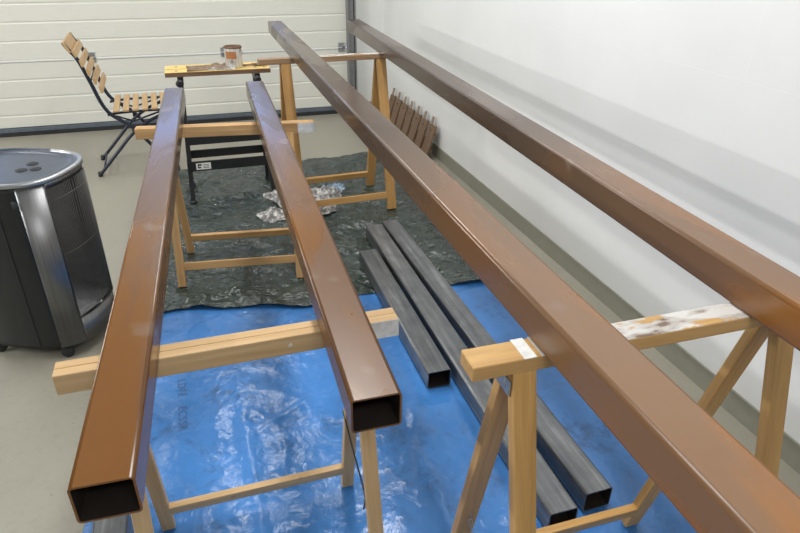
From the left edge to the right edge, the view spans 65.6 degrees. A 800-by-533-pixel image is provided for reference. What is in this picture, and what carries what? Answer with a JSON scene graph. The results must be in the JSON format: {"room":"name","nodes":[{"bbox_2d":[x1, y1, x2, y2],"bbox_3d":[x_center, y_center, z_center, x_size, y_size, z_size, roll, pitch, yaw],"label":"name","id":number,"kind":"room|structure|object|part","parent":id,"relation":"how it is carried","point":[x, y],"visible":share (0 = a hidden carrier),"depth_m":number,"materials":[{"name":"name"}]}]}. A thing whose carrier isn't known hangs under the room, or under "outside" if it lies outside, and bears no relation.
{"room":"metal workshop","nodes":[
{"label":"metal workshop","id":0,"kind":"room"},
{"bbox_2d":[356,0,381,101],"bbox_3d":[-0.290,-2.685,4.902,0.281,2.900,0.100,-8,30,-16],"label":"wall","id":1,"kind":"structure","parent":0,"point":[369,12],"depth_m":5.27,"materials":[{"name":"white paint"}]},
{"bbox_2d":[345,0,357,90],"bbox_3d":[-0.399,-2.450,4.885,0.069,2.500,0.070,-8,30,-16],"label":"trim","id":2,"kind":"structure","parent":1,"relation":"attached to","point":[350,5],"depth_m":5.20,"materials":[{"name":"grey metal"}]},
{"bbox_2d":[0,114,799,532],"bbox_3d":[-2.455,0.639,1.875,7.186,0.100,7.257,-8,30,-16],"label":"floor","id":3,"kind":"structure","parent":0,"point":[41,429],"depth_m":2.29,"materials":[{"name":"concrete"}]},
{"bbox_2d":[0,148,113,356],"bbox_3d":[-1.361,-0.045,2.322,0.445,0.700,0.387,4,29,5],"label":"heater","id":4,"kind":"object","parent":3,"relation":"on","point":[55,278],"visible":0.95,"depth_m":2.22,"materials":[{"name":"black plastic"}]},
{"bbox_3d":[-1.303,-0.333,2.135,0.040,0.005,0.040,4,29,5],"label":"control knob","id":5,"kind":"part","parent":4,"relation":"part of","materials":[{"name":"black rubber"}]},
{"bbox_3d":[-1.300,-0.365,2.194,0.040,0.005,0.040,4,29,5],"label":"control knob","id":6,"kind":"part","parent":4,"relation":"part of","materials":[{"name":"black rubber"}]},
{"bbox_3d":[-1.262,-0.339,2.148,0.040,0.005,0.040,4,29,5],"label":"control knob","id":7,"kind":"part","parent":4,"relation":"part of","materials":[{"name":"black rubber"}]},
{"bbox_3d":[-1.357,-0.346,2.158,0.413,0.006,0.359,4,29,5],"label":"lid","id":8,"kind":"part","parent":4,"relation":"part of","materials":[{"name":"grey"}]},
{"bbox_2d":[61,32,179,176],"bbox_3d":[-1.772,-1.072,4.056,0.580,0.837,0.445,-9,30,-18],"label":"folding chair","id":9,"kind":"object","parent":3,"relation":"on","point":[73,46],"visible":0.73,"depth_m":3.96,"materials":[{"name":"beige wood"}]},
{"bbox_3d":[-1.974,-0.714,4.168,0.013,0.013,0.360,-9,30,-18],"label":"cross rod","id":10,"kind":"part","parent":9,"relation":"part of","materials":[{"name":"black metal"}]},
{"bbox_3d":[-1.725,-0.979,3.884,0.534,0.833,0.023,-9,30,-18],"label":"frame","id":11,"kind":"part","parent":9,"relation":"part of","materials":[{"name":"black metal"}]},
{"bbox_3d":[-1.863,-1.160,4.213,0.534,0.833,0.023,-9,30,-18],"label":"frame","id":12,"kind":"part","parent":9,"relation":"part of","materials":[{"name":"black metal"}]},
{"bbox_3d":[-1.712,-0.802,4.015,0.503,0.397,0.021,-9,30,-18],"label":"leg","id":13,"kind":"part","parent":9,"relation":"part of","materials":[{"name":"black metal"}]},
{"bbox_3d":[-1.834,-0.961,4.305,0.503,0.397,0.021,-9,30,-18],"label":"leg","id":14,"kind":"part","parent":9,"relation":"part of","materials":[{"name":"black metal"}]},
{"bbox_3d":[-1.634,-0.985,3.945,0.416,0.028,0.016,-9,30,-18],"label":"seat rail","id":15,"kind":"part","parent":9,"relation":"part of","materials":[{"name":"black metal"}]},
{"bbox_3d":[-1.757,-1.146,4.238,0.416,0.028,0.016,-9,30,-18],"label":"seat rail","id":16,"kind":"part","parent":9,"relation":"part of","materials":[{"name":"black metal"}]},
{"bbox_2d":[164,152,479,310],"bbox_3d":[-0.525,-0.300,3.480,1.586,0.047,1.995,-8,30,-16],"label":"tarpaulin","id":17,"kind":"object","parent":3,"relation":"on","point":[230,199],"visible":0.52,"depth_m":3.26,"materials":[{"name":"grey plastic"}]},
{"bbox_2d":[164,62,275,204],"bbox_3d":[-1.028,-0.796,3.656,0.560,0.739,0.342,-8,30,-16],"label":"workbench","id":18,"kind":"object","parent":17,"relation":"on","point":[179,71],"visible":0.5,"depth_m":3.58,"materials":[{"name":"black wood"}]},
{"bbox_3d":[-1.182,-0.984,3.331,0.042,0.041,0.055,-8,30,-16],"label":"crank knob","id":19,"kind":"part","parent":18,"relation":"part of","materials":[{"name":"black plastic"}]},
{"bbox_3d":[-1.204,-0.800,3.480,0.024,0.447,0.030,-6,24,-17],"label":"leg","id":20,"kind":"part","parent":18,"relation":"part of","materials":[{"name":"black metal"}]},
{"bbox_3d":[-1.210,-0.495,3.601,0.026,0.252,0.030,-6,19,-17],"label":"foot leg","id":21,"kind":"part","parent":18,"relation":"part of","materials":[{"name":"black metal"}]},
{"bbox_2d":[186,63,229,71],"bbox_3d":[-1.045,-1.113,3.450,0.290,0.014,0.137,-13,31,-23],"label":"scrap","id":22,"kind":"object","parent":18,"relation":"on","point":[216,65],"visible":0.84,"depth_m":3.43,"materials":[{"name":"brown wood"}]},
{"bbox_2d":[209,67,235,69],"bbox_3d":[-0.986,-1.090,3.419,0.167,0.005,0.054,-7,29,-14],"label":"scrap","id":23,"kind":"object","parent":18,"relation":"on","point":[226,68],"visible":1,"depth_m":3.41,"materials":[{"name":"white paper"}]},
{"bbox_3d":[-0.998,-0.748,3.577,0.430,0.052,0.052,-8,30,-16],"label":"tool rail","id":24,"kind":"part","parent":18,"relation":"part of","materials":[{"name":"black metal"}]},
{"bbox_3d":[-1.063,-0.708,3.822,0.440,0.050,0.006,-8,30,-16],"label":"panel","id":25,"kind":"part","parent":18,"relation":"part of","materials":[{"name":"black metal"}]},
{"bbox_3d":[-0.989,-0.601,3.618,0.470,0.058,0.006,-8,30,-16],"label":"step panel","id":26,"kind":"part","parent":18,"relation":"part of","materials":[{"name":"black metal"}]},
{"bbox_2d":[223,44,242,67],"bbox_3d":[-0.927,-1.169,3.454,0.104,0.112,0.102,-8,30,-16],"label":"tin","id":27,"kind":"object","parent":18,"relation":"on","point":[233,53],"visible":1,"depth_m":3.42,"materials":[{"name":"white metal"}]},
{"bbox_3d":[-0.792,-1.040,3.444,0.042,0.041,0.055,-8,30,-16],"label":"crank knob","id":28,"kind":"part","parent":18,"relation":"part of","materials":[{"name":"black plastic"}]},
{"bbox_3d":[-0.848,-0.670,3.932,0.026,0.257,0.030,-10,45,-15],"label":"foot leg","id":29,"kind":"part","parent":18,"relation":"part of","materials":[{"name":"black metal"}]},
{"bbox_3d":[-0.773,-0.558,3.728,0.026,0.252,0.030,-10,21,-15],"label":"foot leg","id":30,"kind":"part","parent":18,"relation":"part of","materials":[{"name":"black metal"}]},
{"bbox_2d":[134,119,314,286],"bbox_3d":[-0.748,-0.310,2.825,0.744,0.684,0.366,-4,29,-9],"label":"sawhorse","id":31,"kind":"object","parent":17,"relation":"on","point":[290,127],"visible":0.68,"depth_m":2.77,"materials":[{"name":"brown wood"}]},
{"bbox_2d":[67,88,185,522],"bbox_3d":[-0.741,-0.244,1.913,0.087,0.070,2.470,-7,29,-14],"label":"tube","id":32,"kind":"object","parent":31,"relation":"on","point":[108,477],"visible":1,"depth_m":1.11,"materials":[{"name":"brown paint"}]},
{"bbox_3d":[-0.988,-0.228,2.709,0.034,0.659,0.022,-4,15,-9],"label":"leg","id":33,"kind":"part","parent":31,"relation":"part of","materials":[{"name":"brown wood"}]},
{"bbox_3d":[-1.023,-0.318,2.874,0.034,0.659,0.022,-4,43,-9],"label":"leg","id":34,"kind":"part","parent":31,"relation":"part of","materials":[{"name":"brown wood"}]},
{"bbox_3d":[-0.724,-0.019,2.816,0.492,0.034,0.018,-4,15,-9],"label":"cross rail","id":35,"kind":"part","parent":31,"relation":"part of","materials":[{"name":"brown wood"}]},
{"bbox_3d":[-0.778,-0.160,3.074,0.492,0.034,0.018,-4,43,-9],"label":"cross rail","id":36,"kind":"part","parent":31,"relation":"part of","materials":[{"name":"brown wood"}]},
{"bbox_3d":[-0.473,-0.268,2.795,0.034,0.659,0.022,-4,15,-9],"label":"leg","id":37,"kind":"part","parent":31,"relation":"part of","materials":[{"name":"brown wood"}]},
{"bbox_2d":[256,207,285,222],"bbox_3d":[-0.708,-0.303,3.460,0.189,0.048,0.172,25,37,37],"label":"newspaper","id":38,"kind":"object","parent":17,"relation":"on","point":[272,214],"visible":0.87,"depth_m":3.44,"materials":[{"name":"white paper"}]},
{"bbox_2d":[263,189,322,207],"bbox_3d":[-0.627,-0.431,3.682,0.294,0.063,0.340,-18,34,-31],"label":"newspaper","id":39,"kind":"object","parent":17,"relation":"on","point":[273,195],"visible":0.26,"depth_m":3.67,"materials":[{"name":"white paper"}]},
{"bbox_2d":[311,186,341,198],"bbox_3d":[-0.461,-0.455,3.740,0.225,0.052,0.205,-3,29,-6],"label":"newspaper","id":40,"kind":"object","parent":17,"relation":"on","point":[326,192],"visible":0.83,"depth_m":3.72,"materials":[{"name":"white paper"}]},
{"bbox_2d":[257,52,396,208],"bbox_3d":[-0.356,-0.753,3.491,0.800,0.836,0.430,-9,30,-18],"label":"sawhorse","id":41,"kind":"object","parent":17,"relation":"on","point":[380,98],"visible":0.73,"depth_m":3.41,"materials":[{"name":"wood"}]},
{"bbox_3d":[-0.640,-0.750,3.506,0.052,0.827,0.022,-9,43,-18],"label":"leg","id":42,"kind":"part","parent":41,"relation":"part of","materials":[{"name":"brown wood"}]},
{"bbox_3d":[-0.564,-0.651,3.326,0.052,0.827,0.022,-9,17,-18],"label":"leg","id":43,"kind":"part","parent":41,"relation":"part of","materials":[{"name":"brown wood"}]},
{"bbox_3d":[-0.425,-0.541,3.801,0.484,0.036,0.020,-9,43,-18],"label":"cross rail","id":44,"kind":"part","parent":41,"relation":"part of","materials":[{"name":"brown wood"}]},
{"bbox_3d":[-0.298,-0.375,3.499,0.484,0.036,0.020,-9,17,-18],"label":"cross rail","id":45,"kind":"part","parent":41,"relation":"part of","materials":[{"name":"brown wood"}]},
{"bbox_3d":[-0.152,-0.831,3.667,0.052,0.827,0.022,-9,43,-18],"label":"leg","id":46,"kind":"part","parent":41,"relation":"part of","materials":[{"name":"brown wood"}]},
{"bbox_3d":[-0.076,-0.732,3.487,0.052,0.827,0.022,-9,17,-18],"label":"leg","id":47,"kind":"part","parent":41,"relation":"part of","materials":[{"name":"brown wood"}]},
{"bbox_2d":[347,19,799,350],"bbox_3d":[0.300,-0.551,2.184,0.087,0.070,4.470,-7,29,-14],"label":"tube","id":48,"kind":"object","parent":41,"relation":"on","point":[766,291],"visible":1,"depth_m":1.38,"materials":[{"name":"brown paint"}]},
{"bbox_2d":[319,205,336,214],"bbox_3d":[-0.482,-0.339,3.521,0.285,0.058,0.148,-15,32,-26],"label":"newspaper","id":49,"kind":"object","parent":17,"relation":"on","point":[324,210],"visible":0.24,"depth_m":3.51,"materials":[{"name":"white paper"}]},
{"bbox_2d":[321,182,344,189],"bbox_3d":[-0.408,-0.500,3.845,0.147,0.035,0.116,-11,31,-21],"label":"newspaper","id":50,"kind":"object","parent":17,"relation":"on","point":[336,185],"visible":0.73,"depth_m":3.84,"materials":[{"name":"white paper"}]},
{"bbox_2d":[83,279,696,532],"bbox_3d":[-0.077,0.594,1.885,1.704,0.018,2.370,-8,30,-16],"label":"tarpaulin","id":51,"kind":"object","parent":3,"relation":"on","point":[215,429],"visible":0.45,"depth_m":1.96,"materials":[{"name":"blue plastic"}]},
{"bbox_2d":[92,514,132,532],"bbox_3d":[-0.658,0.835,1.365,0.087,0.070,0.680,-8,30,-16],"label":"tube","id":52,"kind":"object","parent":51,"relation":"on","point":[120,524],"visible":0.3,"depth_m":1.60,"materials":[{"name":"grey metal"}]},
{"bbox_2d":[52,307,398,532],"bbox_3d":[-0.339,0.449,1.437,0.682,0.684,0.366,-8,30,-16],"label":"sawhorse","id":53,"kind":"object","parent":51,"relation":"on","point":[75,375],"visible":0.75,"depth_m":1.32,"materials":[{"name":"brown wood"}]},
{"bbox_3d":[-0.538,0.543,1.301,0.034,0.659,0.022,-8,16,-16],"label":"leg","id":54,"kind":"part","parent":53,"relation":"part of","materials":[{"name":"brown wood"}]},
{"bbox_3d":[-0.597,0.456,1.460,0.034,0.659,0.022,-8,43,-16],"label":"leg","id":55,"kind":"part","parent":53,"relation":"part of","materials":[{"name":"brown wood"}]},
{"bbox_3d":[-0.381,0.600,1.684,0.462,0.034,0.018,-8,44,-16],"label":"cross rail","id":56,"kind":"part","parent":53,"relation":"part of","materials":[{"name":"brown wood"}]},
{"bbox_2d":[246,81,401,432],"bbox_3d":[-0.382,-0.323,2.068,0.088,0.070,2.460,-7,30,-14],"label":"tube","id":57,"kind":"object","parent":53,"relation":"on","point":[371,396],"visible":1,"depth_m":1.30,"materials":[{"name":"brown paint"}]},
{"bbox_3d":[-0.127,0.387,1.596,0.034,0.659,0.022,-8,43,-16],"label":"leg","id":58,"kind":"part","parent":53,"relation":"part of","materials":[{"name":"brown wood"}]},
{"bbox_3d":[-0.113,0.474,1.536,0.014,0.138,0.206,-8,30,-16],"label":"cord","id":59,"kind":"part","parent":53,"relation":"part of","materials":[{"name":"black plastic"}]},
{"bbox_3d":[-0.068,0.475,1.437,0.034,0.659,0.022,-8,16,-16],"label":"leg","id":60,"kind":"part","parent":53,"relation":"part of","materials":[{"name":"brown wood"}]},
{"bbox_2d":[359,249,450,388],"bbox_3d":[-0.008,0.173,2.598,0.087,0.070,0.975,-8,30,-16],"label":"tube","id":61,"kind":"object","parent":51,"relation":"on","point":[428,360],"visible":0.94,"depth_m":2.43,"materials":[{"name":"grey metal"}]},
{"bbox_2d":[366,224,577,526],"bbox_3d":[0.151,0.247,2.466,0.088,0.070,1.900,-8,30,-16],"label":"tube","id":62,"kind":"object","parent":51,"relation":"on","point":[554,505],"visible":0.77,"depth_m":2.26,"materials":[{"name":"grey metal"}]},
{"bbox_2d":[382,219,612,511],"bbox_3d":[0.249,0.218,2.522,0.088,0.070,1.900,-9,30,-17],"label":"tube","id":63,"kind":"object","parent":51,"relation":"on","point":[588,487],"visible":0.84,"depth_m":1.96,"materials":[{"name":"grey metal"}]},
{"bbox_2d":[451,302,793,532],"bbox_3d":[0.444,0.465,1.266,0.720,0.836,0.430,-8,30,-15],"label":"sawhorse","id":64,"kind":"object","parent":51,"relation":"on","point":[513,365],"visible":0.7,"depth_m":1.09,"materials":[{"name":"wood"}]},
{"bbox_3d":[0.190,0.625,1.276,0.011,0.238,0.238,-9,30,-18],"label":"chain","id":65,"kind":"part","parent":64,"relation":"part of","materials":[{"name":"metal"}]},
{"bbox_3d":[0.156,0.461,1.295,0.042,0.827,0.022,-8,43,-15],"label":"leg","id":66,"kind":"part","parent":64,"relation":"part of","materials":[{"name":"brown wood"}]},
{"bbox_3d":[0.170,0.187,1.019,0.003,0.030,0.050,-8,30,-15],"label":"hinge plate","id":67,"kind":"part","parent":64,"relation":"part of","materials":[{"name":"metal"}]},
{"bbox_3d":[0.220,0.562,1.111,0.042,0.827,0.022,-8,16,-15],"label":"leg","id":68,"kind":"part","parent":64,"relation":"part of","materials":[{"name":"brown wood"}]},
{"bbox_2d":[268,21,799,532],"bbox_3d":[-0.124,-0.498,2.078,0.088,0.070,4.500,-8,30,-16],"label":"tube","id":69,"kind":"object","parent":64,"relation":"on","point":[716,483],"visible":1,"depth_m":0.89,"materials":[{"name":"brown paint"}]},
{"bbox_3d":[0.384,0.675,1.580,0.494,0.036,0.020,-8,43,-15],"label":"cross rail","id":70,"kind":"part","parent":64,"relation":"part of","materials":[{"name":"brown wood"}]},
{"bbox_3d":[0.663,0.393,1.433,0.042,0.827,0.022,-8,43,-15],"label":"leg","id":71,"kind":"part","parent":64,"relation":"part of","materials":[{"name":"brown wood"}]},
{"bbox_3d":[0.727,0.493,1.250,0.042,0.827,0.022,-8,16,-15],"label":"leg","id":72,"kind":"part","parent":64,"relation":"part of","materials":[{"name":"brown wood"}]},
{"bbox_2d":[389,88,436,154],"bbox_3d":[0.058,-1.108,4.747,0.109,0.289,1.061,-8,30,-16],"label":"slatted panel","id":73,"kind":"object","parent":3,"relation":"on","point":[395,105],"visible":0.67,"depth_m":4.64,"materials":[{"name":"brown wood"}]},
{"bbox_2d":[382,0,799,443],"bbox_3d":[0.941,-1.169,2.139,0.120,2.900,7.257,-8,30,-16],"label":"wall","id":74,"kind":"structure","parent":0,"point":[696,102],"depth_m":2.35,"materials":[{"name":"white paint"}]},
{"bbox_2d":[392,111,799,473],"bbox_3d":[0.911,0.145,2.667,0.008,0.085,6.957,-8,30,-16],"label":"baseboard","id":75,"kind":"structure","parent":74,"relation":"attached to","point":[734,403],"depth_m":2.67,"materials":[{"name":"grey paint"}]},
{"bbox_3d":[-3.174,-3.386,3.453,5.900,0.350,0.100,-8,30,-16],"label":"lintel","id":76,"kind":"object","parent":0,"visible":0},
{"bbox_2d":[0,0,347,137],"bbox_3d":[-3.179,-2.095,4.116,5.800,2.550,0.061,-8,30,-16],"label":"door","id":77,"kind":"structure","parent":76,"relation":"attached to","point":[44,89],"depth_m":4.81,"materials":[{"name":"white metal"}]},
{"bbox_3d":[-3.209,-1.013,4.695,5.765,0.030,0.050,-8,30,-16],"label":"rail","id":78,"kind":"part","parent":77,"relation":"part of","materials":[{"name":"white metal"}]},
{"bbox_3d":[-3.187,-1.679,4.351,5.800,0.486,0.045,-8,30,-16],"label":"panel","id":79,"kind":"part","parent":77,"relation":"part of","materials":[{"name":"white metal"}]},
{"bbox_3d":[-3.192,-1.246,4.586,5.800,0.484,0.045,-8,30,-16],"label":"panel","id":80,"kind":"part","parent":77,"relation":"part of","materials":[{"name":"white metal"}]}
]}

